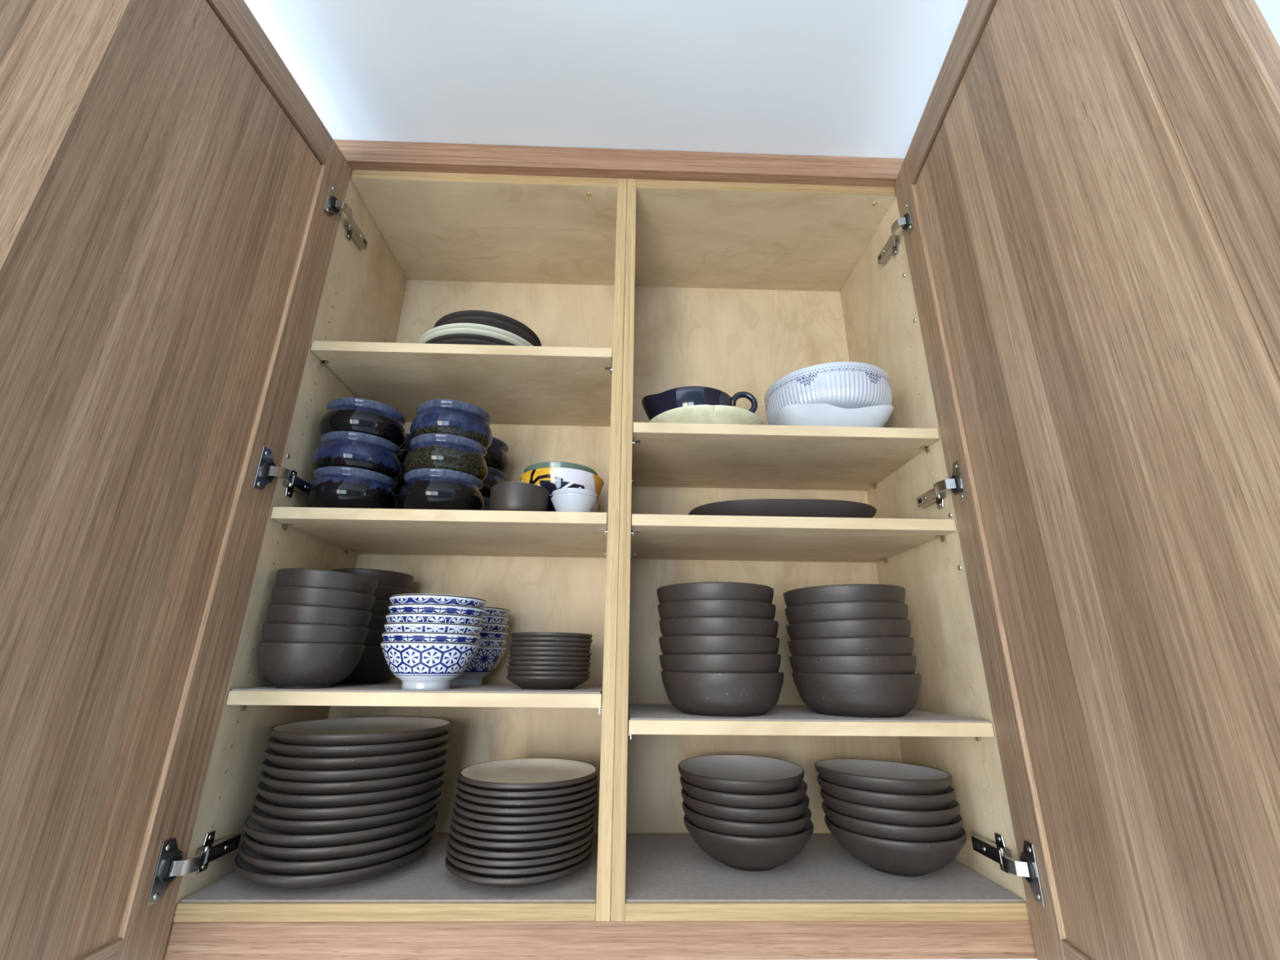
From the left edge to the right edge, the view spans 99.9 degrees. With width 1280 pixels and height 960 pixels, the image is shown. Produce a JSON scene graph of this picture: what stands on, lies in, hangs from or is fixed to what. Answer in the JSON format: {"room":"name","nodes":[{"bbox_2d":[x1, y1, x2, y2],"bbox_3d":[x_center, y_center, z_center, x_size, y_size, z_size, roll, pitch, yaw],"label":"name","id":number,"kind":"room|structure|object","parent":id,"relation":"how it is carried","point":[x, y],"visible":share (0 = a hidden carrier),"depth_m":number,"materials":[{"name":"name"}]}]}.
{"room":"kitchen","nodes":[
{"label":"kitchen","id":0,"kind":"room"},
{"bbox_2d":[244,0,1279,186],"bbox_3d":[-0.001,-1.139,-0.232,5.600,0.100,3.606,1,-19,-1],"label":"ceiling","id":1,"kind":"structure","parent":0,"point":[812,77],"depth_m":0.91,"materials":[{"name":"paint"}]},
{"bbox_2d":[835,959,1037,959],"bbox_3d":[-0.065,0.707,0.991,5.600,2.609,0.100,1,-19,-1],"label":"wall","id":2,"kind":"structure","parent":0,"point":[836,959],"depth_m":0.92,"materials":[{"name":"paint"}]},
{"bbox_2d":[0,0,626,959],"bbox_3d":[-0.326,-0.042,0.725,0.596,1.259,0.860,1,-19,-1],"label":"upper cabinet","id":3,"kind":"object","parent":2,"relation":"attached to","point":[193,267],"visible":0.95,"depth_m":0.70,"materials":[{"name":"brown wood"}]},
{"bbox_2d":[160,853,182,882],"bbox_3d":[-0.565,0.468,0.650,0.002,0.029,0.029,0,-19,3],"label":"hinge","id":4,"kind":"object","parent":3,"relation":"on","point":[171,864],"depth_m":0.65,"materials":[{"name":"silver metal"}]},
{"bbox_2d":[304,466,396,508],"bbox_3d":[-0.488,0.033,0.914,0.139,0.073,0.139,13,-22,-31],"label":"bowl","id":5,"kind":"object","parent":3,"relation":"on","point":[332,486],"visible":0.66,"depth_m":0.86,"materials":[{"name":"ceramic"}]},
{"bbox_2d":[311,431,401,481],"bbox_3d":[-0.489,-0.026,0.935,0.144,0.073,0.144,-2,-19,7],"label":"bowl","id":6,"kind":"object","parent":5,"relation":"on","point":[363,451],"visible":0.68,"depth_m":0.89,"materials":[{"name":"ceramic"}]},
{"bbox_2d":[318,397,406,449],"bbox_3d":[-0.490,-0.085,0.956,0.139,0.073,0.139,-4,-19,12],"label":"bowl","id":7,"kind":"object","parent":6,"relation":"on","point":[378,419],"visible":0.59,"depth_m":0.91,"materials":[{"name":"ceramic"}]},
{"bbox_2d":[180,833,598,902],"bbox_3d":[-0.317,0.571,0.805,0.513,0.002,0.280,1,-19,-1],"label":"liner","id":8,"kind":"object","parent":3,"relation":"on","point":[426,878],"visible":0.44,"depth_m":0.70,"materials":[{"name":"rubber"}]},
{"bbox_2d":[233,835,432,888],"bbox_3d":[-0.440,0.547,0.786,0.255,0.028,0.255,-4,-19,14],"label":"dinner plate","id":9,"kind":"object","parent":8,"relation":"on","point":[256,876],"visible":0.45,"depth_m":0.69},
{"bbox_2d":[239,823,435,875],"bbox_3d":[-0.436,0.534,0.791,0.255,0.028,0.255,7,-20,-18],"label":"dinner plate","id":10,"kind":"object","parent":9,"relation":"on","point":[258,861],"visible":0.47,"depth_m":0.69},
{"bbox_2d":[244,809,439,861],"bbox_3d":[-0.434,0.520,0.797,0.255,0.028,0.255,11,-22,-29],"label":"dinner plate","id":11,"kind":"object","parent":10,"relation":"on","point":[295,854],"visible":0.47,"depth_m":0.70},
{"bbox_2d":[243,803,437,848],"bbox_3d":[-0.437,0.506,0.799,0.255,0.028,0.255,8,-20,-21],"label":"dinner plate","id":12,"kind":"object","parent":11,"relation":"on","point":[251,827],"visible":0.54,"depth_m":0.70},
{"bbox_2d":[250,791,442,834],"bbox_3d":[-0.433,0.494,0.809,0.255,0.028,0.255,6,-19,-15],"label":"dinner plate","id":13,"kind":"object","parent":12,"relation":"on","point":[335,826],"visible":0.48,"depth_m":0.71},
{"bbox_2d":[254,779,444,820],"bbox_3d":[-0.431,0.479,0.812,0.255,0.028,0.255,-2,-19,7],"label":"dinner plate","id":14,"kind":"object","parent":13,"relation":"on","point":[268,808],"visible":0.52,"depth_m":0.71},
{"bbox_2d":[256,769,445,808],"bbox_3d":[-0.432,0.466,0.817,0.255,0.028,0.255,-5,-20,17],"label":"dinner plate","id":15,"kind":"object","parent":14,"relation":"on","point":[272,796],"visible":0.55,"depth_m":0.72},
{"bbox_2d":[260,760,447,795],"bbox_3d":[-0.430,0.452,0.823,0.255,0.028,0.255,-17,-25,41],"label":"dinner plate","id":16,"kind":"object","parent":15,"relation":"on","point":[375,785],"visible":0.48,"depth_m":0.72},
{"bbox_2d":[262,749,448,782],"bbox_3d":[-0.430,0.438,0.825,0.255,0.028,0.255,13,-22,-32],"label":"dinner plate","id":17,"kind":"object","parent":16,"relation":"on","point":[277,772],"visible":0.41,"depth_m":0.72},
{"bbox_2d":[263,739,448,770],"bbox_3d":[-0.431,0.424,0.831,0.255,0.028,0.255,6,-19,-14],"label":"dinner plate","id":18,"kind":"object","parent":17,"relation":"on","point":[386,761],"visible":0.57,"depth_m":0.73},
{"bbox_2d":[266,730,450,758],"bbox_3d":[-0.430,0.410,0.836,0.255,0.028,0.255,17,-25,-40],"label":"dinner plate","id":19,"kind":"object","parent":18,"relation":"on","point":[287,750],"visible":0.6,"depth_m":0.74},
{"bbox_2d":[269,716,452,746],"bbox_3d":[-0.429,0.396,0.839,0.255,0.028,0.255,-12,-22,32],"label":"dinner plate","id":20,"kind":"object","parent":19,"relation":"on","point":[348,731],"visible":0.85,"depth_m":0.85,"materials":[{"name":"ceramic"}]},
{"bbox_2d":[444,850,591,888],"bbox_3d":[-0.173,0.549,0.776,0.207,0.022,0.207,-5,-19,15],"label":"plate","id":21,"kind":"object","parent":8,"relation":"on","point":[511,882],"visible":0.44,"depth_m":0.70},
{"bbox_2d":[446,840,592,878],"bbox_3d":[-0.172,0.541,0.781,0.207,0.022,0.207,-2,-19,8],"label":"plate","id":22,"kind":"object","parent":21,"relation":"on","point":[545,869],"visible":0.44,"depth_m":0.70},
{"bbox_2d":[446,836,592,868],"bbox_3d":[-0.173,0.531,0.782,0.207,0.022,0.207,-4,-19,14],"label":"plate","id":23,"kind":"object","parent":22,"relation":"on","point":[466,858],"visible":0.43,"depth_m":0.70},
{"bbox_2d":[448,826,594,860],"bbox_3d":[-0.171,0.521,0.783,0.207,0.022,0.207,-6,-20,17],"label":"plate","id":24,"kind":"object","parent":23,"relation":"on","point":[459,845],"visible":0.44,"depth_m":0.70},
{"bbox_2d":[449,820,593,852],"bbox_3d":[-0.172,0.513,0.790,0.207,0.022,0.207,10,-21,-26],"label":"plate","id":25,"kind":"object","parent":24,"relation":"on","point":[508,846],"visible":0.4,"depth_m":0.71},
{"bbox_2d":[451,812,595,841],"bbox_3d":[-0.170,0.504,0.793,0.207,0.022,0.207,6,-19,-15],"label":"plate","id":26,"kind":"object","parent":25,"relation":"on","point":[493,837],"visible":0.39,"depth_m":0.71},
{"bbox_2d":[452,805,595,833],"bbox_3d":[-0.170,0.495,0.796,0.207,0.022,0.207,2,-19,-4],"label":"plate","id":27,"kind":"object","parent":26,"relation":"on","point":[489,828],"visible":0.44,"depth_m":0.71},
{"bbox_2d":[453,797,596,825],"bbox_3d":[-0.168,0.486,0.798,0.207,0.022,0.207,-1,-19,6],"label":"plate","id":28,"kind":"object","parent":27,"relation":"on","point":[493,820],"visible":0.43,"depth_m":0.72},
{"bbox_2d":[454,790,596,816],"bbox_3d":[-0.168,0.477,0.802,0.207,0.022,0.207,-16,-25,41],"label":"plate","id":29,"kind":"object","parent":28,"relation":"on","point":[489,811],"visible":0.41,"depth_m":0.72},
{"bbox_2d":[456,782,597,808],"bbox_3d":[-0.167,0.468,0.806,0.207,0.022,0.207,0,-19,1],"label":"plate","id":30,"kind":"object","parent":29,"relation":"on","point":[493,802],"visible":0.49,"depth_m":0.72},
{"bbox_2d":[457,775,597,799],"bbox_3d":[-0.168,0.458,0.808,0.207,0.022,0.207,7,-20,-18],"label":"plate","id":31,"kind":"object","parent":30,"relation":"on","point":[463,785],"visible":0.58,"depth_m":0.73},
{"bbox_2d":[457,758,598,791],"bbox_3d":[-0.167,0.449,0.811,0.207,0.022,0.207,9,-20,-23],"label":"plate","id":32,"kind":"object","parent":31,"relation":"on","point":[517,775],"visible":0.85,"depth_m":0.84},
{"bbox_2d":[231,682,602,693],"bbox_3d":[-0.314,0.339,0.882,0.509,0.002,0.276,1,-19,-1],"label":"liner","id":33,"kind":"object","parent":3,"relation":"on","point":[380,686],"visible":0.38,"depth_m":0.79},
{"bbox_2d":[257,642,365,688],"bbox_3d":[-0.500,0.281,0.815,0.143,0.062,0.143,11,-22,-29],"label":"rice bowl","id":34,"kind":"object","parent":33,"relation":"on","point":[291,665],"visible":1,"depth_m":0.77,"materials":[{"name":"ceramic"}]},
{"bbox_2d":[262,622,368,644],"bbox_3d":[-0.499,0.256,0.824,0.143,0.064,0.143,-3,-19,9],"label":"rice bowl","id":35,"kind":"object","parent":34,"relation":"on","point":[271,632],"visible":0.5,"depth_m":0.77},
{"bbox_2d":[267,604,372,627],"bbox_3d":[-0.497,0.231,0.832,0.143,0.066,0.143,18,-25,-41],"label":"rice bowl","id":36,"kind":"object","parent":35,"relation":"on","point":[277,613],"visible":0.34,"depth_m":0.78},
{"bbox_2d":[272,586,375,611],"bbox_3d":[-0.496,0.207,0.841,0.143,0.067,0.143,-15,-24,39],"label":"rice bowl","id":37,"kind":"object","parent":36,"relation":"on","point":[295,595],"visible":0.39,"depth_m":0.79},
{"bbox_2d":[276,568,378,595],"bbox_3d":[-0.495,0.182,0.849,0.143,0.066,0.143,-15,-24,39],"label":"rice bowl","id":38,"kind":"object","parent":37,"relation":"on","point":[304,577],"visible":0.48,"depth_m":0.80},
{"bbox_2d":[336,645,391,684],"bbox_3d":[-0.502,0.329,0.957,0.148,0.062,0.148,13,-22,-33],"label":"rice bowl","id":39,"kind":"object","parent":33,"relation":"on","point":[372,667],"visible":0.41,"depth_m":0.92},
{"bbox_2d":[363,630,386,646],"bbox_3d":[-0.500,0.305,0.966,0.143,0.062,0.143,3,-19,-6],"label":"rice bowl","id":40,"kind":"object","parent":39,"relation":"on","point":[374,637],"visible":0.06,"depth_m":0.92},
{"bbox_2d":[366,614,386,631],"bbox_3d":[-0.501,0.280,0.974,0.148,0.062,0.148,14,-23,-35],"label":"rice bowl","id":41,"kind":"object","parent":40,"relation":"on","point":[376,622],"visible":0.08,"depth_m":0.93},
{"bbox_2d":[369,599,391,615],"bbox_3d":[-0.501,0.256,0.982,0.143,0.062,0.143,-6,-20,19],"label":"rice bowl","id":42,"kind":"object","parent":41,"relation":"on","point":[380,607],"visible":0.06,"depth_m":0.94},
{"bbox_2d":[373,584,412,600],"bbox_3d":[-0.501,0.232,0.992,0.143,0.062,0.143,-4,-19,13],"label":"rice bowl","id":43,"kind":"object","parent":42,"relation":"on","point":[382,592],"visible":0.13,"depth_m":0.96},
{"bbox_2d":[331,568,413,589],"bbox_3d":[-0.501,0.207,0.999,0.143,0.062,0.143,5,-19,-12],"label":"rice bowl","id":44,"kind":"object","parent":43,"relation":"on","point":[389,578],"visible":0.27,"depth_m":0.96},
{"bbox_2d":[379,641,480,689],"bbox_3d":[-0.317,0.279,0.809,0.144,0.065,0.144,-10,-22,29],"label":"bowl","id":45,"kind":"object","parent":33,"relation":"on","point":[420,665],"visible":1,"depth_m":0.77,"materials":[{"name":"white ceramic"}]},
{"bbox_2d":[381,631,481,643],"bbox_3d":[-0.317,0.266,0.812,0.144,0.065,0.144,16,-24,-38],"label":"bowl","id":46,"kind":"object","parent":45,"relation":"on","point":[387,636],"visible":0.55,"depth_m":0.76,"materials":[{"name":"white ceramic"}]},
{"bbox_2d":[383,622,483,634],"bbox_3d":[-0.315,0.254,0.816,0.144,0.065,0.144,-6,-20,18],"label":"bowl","id":47,"kind":"object","parent":46,"relation":"on","point":[393,626],"visible":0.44,"depth_m":0.77,"materials":[{"name":"white ceramic"}]},
{"bbox_2d":[385,612,484,625],"bbox_3d":[-0.316,0.242,0.821,0.144,0.065,0.144,-13,-23,36],"label":"bowl","id":48,"kind":"object","parent":47,"relation":"on","point":[406,616],"visible":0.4,"depth_m":0.77,"materials":[{"name":"white ceramic"}]},
{"bbox_2d":[387,603,485,617],"bbox_3d":[-0.313,0.230,0.826,0.144,0.065,0.144,-4,-19,15],"label":"bowl","id":49,"kind":"object","parent":48,"relation":"on","point":[401,607],"visible":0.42,"depth_m":0.78,"materials":[{"name":"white ceramic"}]},
{"bbox_2d":[388,593,486,608],"bbox_3d":[-0.313,0.217,0.829,0.144,0.065,0.144,8,-20,-21],"label":"bowl","id":50,"kind":"object","parent":49,"relation":"on","point":[414,597],"visible":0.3,"depth_m":0.78,"materials":[{"name":"white ceramic"}]},
{"bbox_2d":[450,645,506,685],"bbox_3d":[-0.314,0.331,0.961,0.144,0.065,0.144,13,-22,-31],"label":"bowl","id":51,"kind":"object","parent":33,"relation":"on","point":[486,658],"visible":0.48,"depth_m":0.93,"materials":[{"name":"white ceramic"}]},
{"bbox_2d":[506,675,589,689],"bbox_3d":[-0.146,0.320,0.854,0.131,0.020,0.131,-12,-22,32],"label":"saucer","id":52,"kind":"object","parent":33,"relation":"on","point":[532,682],"visible":0.92,"depth_m":0.81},
{"bbox_2d":[506,670,590,676],"bbox_3d":[-0.145,0.314,0.856,0.131,0.020,0.131,7,-20,-19],"label":"saucer","id":53,"kind":"object","parent":52,"relation":"on","point":[548,673],"visible":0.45,"depth_m":0.81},
{"bbox_2d":[264,690,602,707],"bbox_3d":[-0.315,0.350,0.881,0.513,0.018,0.286,1,-19,-1],"label":"shelf","id":54,"kind":"object","parent":3,"relation":"attached to","point":[273,699],"depth_m":0.75,"materials":[{"name":"brown wood"}]},
{"bbox_2d":[271,516,607,557],"bbox_3d":[-0.312,0.101,0.966,0.513,0.018,0.286,1,-19,-1],"label":"shelf","id":55,"kind":"object","parent":3,"relation":"attached to","point":[346,536],"depth_m":0.92,"materials":[{"name":"brown wood"}]},
{"bbox_2d":[397,467,484,510],"bbox_3d":[-0.338,0.035,0.917,0.139,0.073,0.139,-6,-20,19],"label":"bowl","id":56,"kind":"object","parent":3,"relation":"on","point":[427,488],"visible":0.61,"depth_m":0.87,"materials":[{"name":"ceramic"}]},
{"bbox_2d":[403,433,488,482],"bbox_3d":[-0.337,-0.023,0.939,0.139,0.073,0.139,-9,-21,26],"label":"bowl","id":57,"kind":"object","parent":56,"relation":"on","point":[437,451],"visible":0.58,"depth_m":0.89,"materials":[{"name":"ceramic"}]},
{"bbox_2d":[409,399,492,450],"bbox_3d":[-0.334,-0.082,0.958,0.139,0.073,0.139,4,-19,-9],"label":"bowl","id":58,"kind":"object","parent":57,"relation":"on","point":[449,416],"visible":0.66,"depth_m":0.91,"materials":[{"name":"ceramic"}]},
{"bbox_2d":[311,350,612,426],"bbox_3d":[-0.309,-0.179,1.062,0.513,0.018,0.286,1,-19,-1],"label":"shelf","id":59,"kind":"object","parent":3,"relation":"attached to","point":[516,388],"depth_m":1.01,"materials":[{"name":"brown wood"}]},
{"bbox_2d":[433,338,501,345],"bbox_3d":[-0.312,-0.202,1.055,0.236,0.020,0.236,1,-19,-1],"label":"plate","id":60,"kind":"object","parent":3,"relation":"on","point":[454,341],"visible":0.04,"depth_m":0.95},
{"bbox_2d":[424,333,516,346],"bbox_3d":[-0.312,-0.212,1.058,0.236,0.020,0.236,1,-19,-1],"label":"plate","id":61,"kind":"object","parent":60,"relation":"on","point":[459,335],"visible":0.06,"depth_m":0.96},
{"bbox_2d":[418,328,525,346],"bbox_3d":[-0.312,-0.220,1.061,0.241,0.020,0.241,1,-19,-1],"label":"plate","id":62,"kind":"object","parent":61,"relation":"on","point":[454,331],"visible":0.15,"depth_m":0.96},
{"bbox_2d":[417,323,533,346],"bbox_3d":[-0.312,-0.230,1.064,0.241,0.020,0.241,1,-19,-1],"label":"plate","id":63,"kind":"object","parent":62,"relation":"on","point":[473,326],"visible":0.17,"depth_m":0.97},
{"bbox_2d":[438,316,539,346],"bbox_3d":[-0.303,-0.253,1.072,0.210,0.023,0.210,1,-19,-1],"label":"plate","id":64,"kind":"object","parent":63,"relation":"on","point":[502,325],"visible":0.12,"depth_m":0.99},
{"bbox_2d":[433,310,541,346],"bbox_3d":[-0.304,-0.266,1.076,0.210,0.023,0.210,1,-19,-1],"label":"plate","id":65,"kind":"object","parent":64,"relation":"on","point":[493,315],"visible":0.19,"depth_m":1.00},
{"bbox_2d":[483,496,489,510],"bbox_3d":[-0.337,0.081,1.051,0.139,0.073,0.139,-8,-20,23],"label":"bowl","id":66,"kind":"object","parent":3,"relation":"on","point":[486,500],"visible":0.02,"depth_m":1.02,"materials":[{"name":"ceramic"}]},
{"bbox_2d":[480,466,506,497],"bbox_3d":[-0.336,0.022,1.071,0.139,0.073,0.139,14,-23,-33],"label":"bowl","id":67,"kind":"object","parent":66,"relation":"on","point":[495,476],"visible":0.1,"depth_m":1.04,"materials":[{"name":"ceramic"}]},
{"bbox_2d":[484,436,509,475],"bbox_3d":[-0.335,-0.037,1.091,0.139,0.073,0.139,-1,-19,5],"label":"bowl","id":68,"kind":"object","parent":67,"relation":"on","point":[496,457],"visible":0.26,"depth_m":1.06,"materials":[{"name":"ceramic"}]},
{"bbox_2d":[489,481,549,511],"bbox_3d":[-0.204,0.044,0.909,0.097,0.054,0.097,1,-19,-1],"label":"bowl","id":69,"kind":"object","parent":3,"relation":"on","point":[504,496],"visible":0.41,"depth_m":0.87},
{"bbox_2d":[546,494,599,512],"bbox_3d":[-0.151,0.078,1.016,0.148,0.060,0.148,-12,-23,33],"label":"bowl","id":70,"kind":"object","parent":3,"relation":"on","point":[550,507],"visible":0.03,"depth_m":0.96,"materials":[{"name":"white ceramic"}]},
{"bbox_2d":[520,467,604,502],"bbox_3d":[-0.151,0.045,1.027,0.161,0.088,0.161,10,-21,-25],"label":"bowl","id":71,"kind":"object","parent":70,"relation":"on","point":[552,479],"visible":0.3,"depth_m":0.97,"materials":[{"name":"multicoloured ceramic"}]},
{"bbox_2d":[551,493,596,511],"bbox_3d":[-0.112,0.052,0.905,0.078,0.038,0.078,1,-19,-1],"label":"dip bowl","id":72,"kind":"object","parent":3,"relation":"on","point":[567,502],"visible":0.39,"depth_m":0.88,"materials":[{"name":"white ceramic"}]},
{"bbox_2d":[162,918,1037,959],"bbox_3d":[-0.038,0.570,0.671,1.101,0.039,0.018,1,-19,-1],"label":"rail","id":73,"kind":"object","parent":3,"relation":"attached to","point":[756,940],"visible":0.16,"depth_m":0.66,"materials":[{"name":"brown wood"}]},
{"bbox_2d":[333,139,904,186],"bbox_3d":[-0.027,-0.620,1.056,1.180,0.053,0.021,1,-19,-1],"label":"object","id":74,"kind":"structure","parent":3,"relation":"attached to","point":[368,155],"depth_m":1.04,"materials":[{"name":"brown wood"}]},
{"bbox_2d":[610,0,1279,959],"bbox_3d":[0.247,-0.032,0.739,0.550,1.260,0.862,1,-19,-1],"label":"upper cabinet","id":75,"kind":"object","parent":2,"relation":"attached to","point":[1065,286],"visible":0.9,"depth_m":0.65,"materials":[{"name":"brown wood"}]},
{"bbox_2d":[648,404,763,424],"bbox_3d":[0.121,-0.071,1.029,0.230,0.046,0.233,1,-19,-1],"label":"dish","id":76,"kind":"object","parent":75,"relation":"on","point":[695,414],"visible":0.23,"depth_m":0.94,"materials":[{"name":"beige ceramic"}]},
{"bbox_2d":[641,386,757,420],"bbox_3d":[0.106,-0.121,1.049,0.187,0.118,0.176,-16,-25,40],"label":"bowl","id":77,"kind":"object","parent":76,"relation":"on","point":[654,405],"visible":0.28,"depth_m":1.00,"materials":[{"name":"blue ceramic"}]},
{"bbox_2d":[688,498,876,518],"bbox_3d":[0.253,0.084,0.979,0.332,0.036,0.236,1,-19,-1],"label":"platter","id":78,"kind":"object","parent":75,"relation":"on","point":[753,507],"visible":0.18,"depth_m":0.88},
{"bbox_2d":[627,709,939,727],"bbox_3d":[0.236,0.392,0.884,0.511,0.018,0.286,1,-19,-1],"label":"shelf","id":79,"kind":"object","parent":75,"relation":"attached to","point":[631,723],"depth_m":0.75,"materials":[{"name":"brown wood"}]},
{"bbox_2d":[631,429,939,490],"bbox_3d":[0.240,-0.036,1.030,0.511,0.018,0.286,1,-19,-1],"label":"shelf","id":80,"kind":"object","parent":75,"relation":"attached to","point":[663,460],"depth_m":0.99,"materials":[{"name":"brown wood"}]},
{"bbox_2d":[630,524,955,562],"bbox_3d":[0.239,0.113,0.979,0.511,0.018,0.286,1,-19,-1],"label":"shelf","id":81,"kind":"object","parent":75,"relation":"attached to","point":[650,543],"depth_m":0.94,"materials":[{"name":"brown wood"}]},
{"bbox_2d":[628,703,989,722],"bbox_3d":[0.236,0.381,0.884,0.507,0.002,0.276,1,-19,-1],"label":"liner","id":82,"kind":"object","parent":75,"relation":"on","point":[637,711],"visible":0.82,"depth_m":0.79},
{"bbox_2d":[661,671,783,716],"bbox_3d":[0.130,0.336,0.853,0.194,0.061,0.194,-3,-19,11],"label":"soup bowl","id":83,"kind":"object","parent":82,"relation":"on","point":[694,693],"visible":0.95,"depth_m":0.78,"materials":[{"name":"ceramic"}]},
{"bbox_2d":[659,653,781,672],"bbox_3d":[0.128,0.311,0.862,0.194,0.063,0.194,-15,-24,39],"label":"soup bowl","id":84,"kind":"object","parent":83,"relation":"on","point":[708,663],"visible":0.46,"depth_m":0.79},
{"bbox_2d":[658,635,779,654],"bbox_3d":[0.128,0.287,0.870,0.194,0.061,0.194,18,-25,-42],"label":"soup bowl","id":85,"kind":"object","parent":84,"relation":"on","point":[682,644],"visible":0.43,"depth_m":0.80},
{"bbox_2d":[659,617,778,637],"bbox_3d":[0.128,0.262,0.878,0.194,0.063,0.194,3,-19,-7],"label":"soup bowl","id":86,"kind":"object","parent":85,"relation":"on","point":[680,626],"visible":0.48,"depth_m":0.80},
{"bbox_2d":[657,599,775,620],"bbox_3d":[0.126,0.238,0.887,0.194,0.062,0.194,18,-25,-42],"label":"soup bowl","id":87,"kind":"object","parent":86,"relation":"on","point":[696,607],"visible":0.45,"depth_m":0.81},
{"bbox_2d":[657,582,773,603],"bbox_3d":[0.125,0.214,0.895,0.194,0.062,0.194,-1,-19,4],"label":"soup bowl","id":88,"kind":"object","parent":87,"relation":"on","point":[696,590],"visible":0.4,"depth_m":0.82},
{"bbox_2d":[791,671,921,717],"bbox_3d":[0.346,0.341,0.860,0.194,0.061,0.194,-5,-20,15],"label":"soup bowl","id":89,"kind":"object","parent":82,"relation":"on","point":[844,695],"visible":0.91,"depth_m":0.79,"materials":[{"name":"ceramic"}]},
{"bbox_2d":[788,655,916,674],"bbox_3d":[0.343,0.316,0.869,0.194,0.063,0.194,-15,-24,39],"label":"soup bowl","id":90,"kind":"object","parent":89,"relation":"on","point":[870,664],"visible":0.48,"depth_m":0.80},
{"bbox_2d":[787,636,913,656],"bbox_3d":[0.343,0.291,0.877,0.194,0.065,0.194,18,-25,-42],"label":"soup bowl","id":91,"kind":"object","parent":90,"relation":"on","point":[865,646],"visible":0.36,"depth_m":0.80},
{"bbox_2d":[786,618,911,640],"bbox_3d":[0.342,0.267,0.884,0.194,0.065,0.194,12,-22,-30],"label":"soup bowl","id":92,"kind":"object","parent":91,"relation":"on","point":[862,628],"visible":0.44,"depth_m":0.81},
{"bbox_2d":[784,601,908,624],"bbox_3d":[0.342,0.243,0.894,0.194,0.063,0.194,2,-19,-3],"label":"soup bowl","id":93,"kind":"object","parent":92,"relation":"on","point":[838,611],"visible":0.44,"depth_m":0.82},
{"bbox_2d":[782,583,905,607],"bbox_3d":[0.342,0.218,0.901,0.194,0.063,0.194,3,-19,-7],"label":"soup bowl","id":94,"kind":"object","parent":93,"relation":"on","point":[860,592],"visible":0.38,"depth_m":0.83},
{"bbox_2d":[625,833,1023,901],"bbox_3d":[0.234,0.581,0.819,0.511,0.002,0.280,1,-19,-1],"label":"liner","id":95,"kind":"object","parent":75,"relation":"in","point":[660,867],"visible":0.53,"depth_m":0.75,"materials":[{"name":"rubber"}]},
{"bbox_2d":[683,814,813,871],"bbox_3d":[0.166,0.552,0.826,0.197,0.056,0.197,-9,-21,27],"label":"pasta bowl","id":96,"kind":"object","parent":95,"relation":"on","point":[741,853],"visible":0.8,"depth_m":0.76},
{"bbox_2d":[682,800,811,837],"bbox_3d":[0.164,0.535,0.832,0.197,0.058,0.197,18,-25,-42],"label":"pasta bowl","id":97,"kind":"object","parent":96,"relation":"on","point":[705,823],"visible":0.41,"depth_m":0.76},
{"bbox_2d":[680,787,809,823],"bbox_3d":[0.163,0.517,0.838,0.197,0.059,0.197,-10,-21,28],"label":"pasta bowl","id":98,"kind":"object","parent":97,"relation":"on","point":[716,811],"visible":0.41,"depth_m":0.76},
{"bbox_2d":[680,775,807,808],"bbox_3d":[0.162,0.499,0.843,0.197,0.060,0.197,0,-19,1],"label":"pasta bowl","id":99,"kind":"object","parent":98,"relation":"on","point":[793,798],"visible":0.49,"depth_m":0.77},
{"bbox_2d":[678,754,804,795],"bbox_3d":[0.159,0.482,0.850,0.197,0.060,0.197,3,-19,-7],"label":"pasta bowl","id":100,"kind":"object","parent":99,"relation":"on","point":[748,775],"visible":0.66,"depth_m":0.90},
{"bbox_2d":[824,814,966,876],"bbox_3d":[0.385,0.550,0.813,0.197,0.056,0.197,3,-19,-7],"label":"pasta bowl","id":101,"kind":"object","parent":95,"relation":"on","point":[906,859],"visible":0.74,"depth_m":0.74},
{"bbox_2d":[822,800,963,842],"bbox_3d":[0.383,0.532,0.819,0.197,0.058,0.197,6,-19,-15],"label":"pasta bowl","id":102,"kind":"object","parent":101,"relation":"on","point":[883,831],"visible":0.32,"depth_m":0.75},
{"bbox_2d":[819,787,959,826],"bbox_3d":[0.381,0.514,0.825,0.197,0.059,0.197,7,-20,-19],"label":"pasta bowl","id":103,"kind":"object","parent":102,"relation":"on","point":[876,815],"visible":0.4,"depth_m":0.75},
{"bbox_2d":[817,774,955,810],"bbox_3d":[0.379,0.497,0.832,0.197,0.060,0.197,18,-25,-42],"label":"pasta bowl","id":104,"kind":"object","parent":103,"relation":"on","point":[881,800],"visible":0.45,"depth_m":0.76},
{"bbox_2d":[814,759,951,795],"bbox_3d":[0.378,0.479,0.838,0.197,0.061,0.197,10,-21,-26],"label":"pasta bowl","id":105,"kind":"object","parent":104,"relation":"on","point":[872,775],"visible":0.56,"depth_m":0.83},
{"bbox_2d":[774,403,893,427],"bbox_3d":[0.346,-0.076,1.016,0.201,0.050,0.209,0,-19,0],"label":"square dish","id":106,"kind":"object","parent":75,"relation":"on","point":[815,414],"visible":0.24,"depth_m":0.93,"materials":[{"name":"white ceramic"}]},
{"bbox_2d":[764,361,892,425],"bbox_3d":[0.365,-0.114,1.040,0.236,0.122,0.236,8,-20,-22],"label":"bowl","id":107,"kind":"object","parent":106,"relation":"on","point":[842,384],"visible":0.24,"depth_m":0.95,"materials":[{"name":"white ceramic"}]},
{"bbox_2d":[1020,854,1035,883],"bbox_3d":[0.485,0.487,0.674,0.002,0.029,0.029,-1,-19,6],"label":"hinge","id":108,"kind":"object","parent":75,"relation":"on","point":[1027,861],"depth_m":0.67,"materials":[{"name":"silver metal"}]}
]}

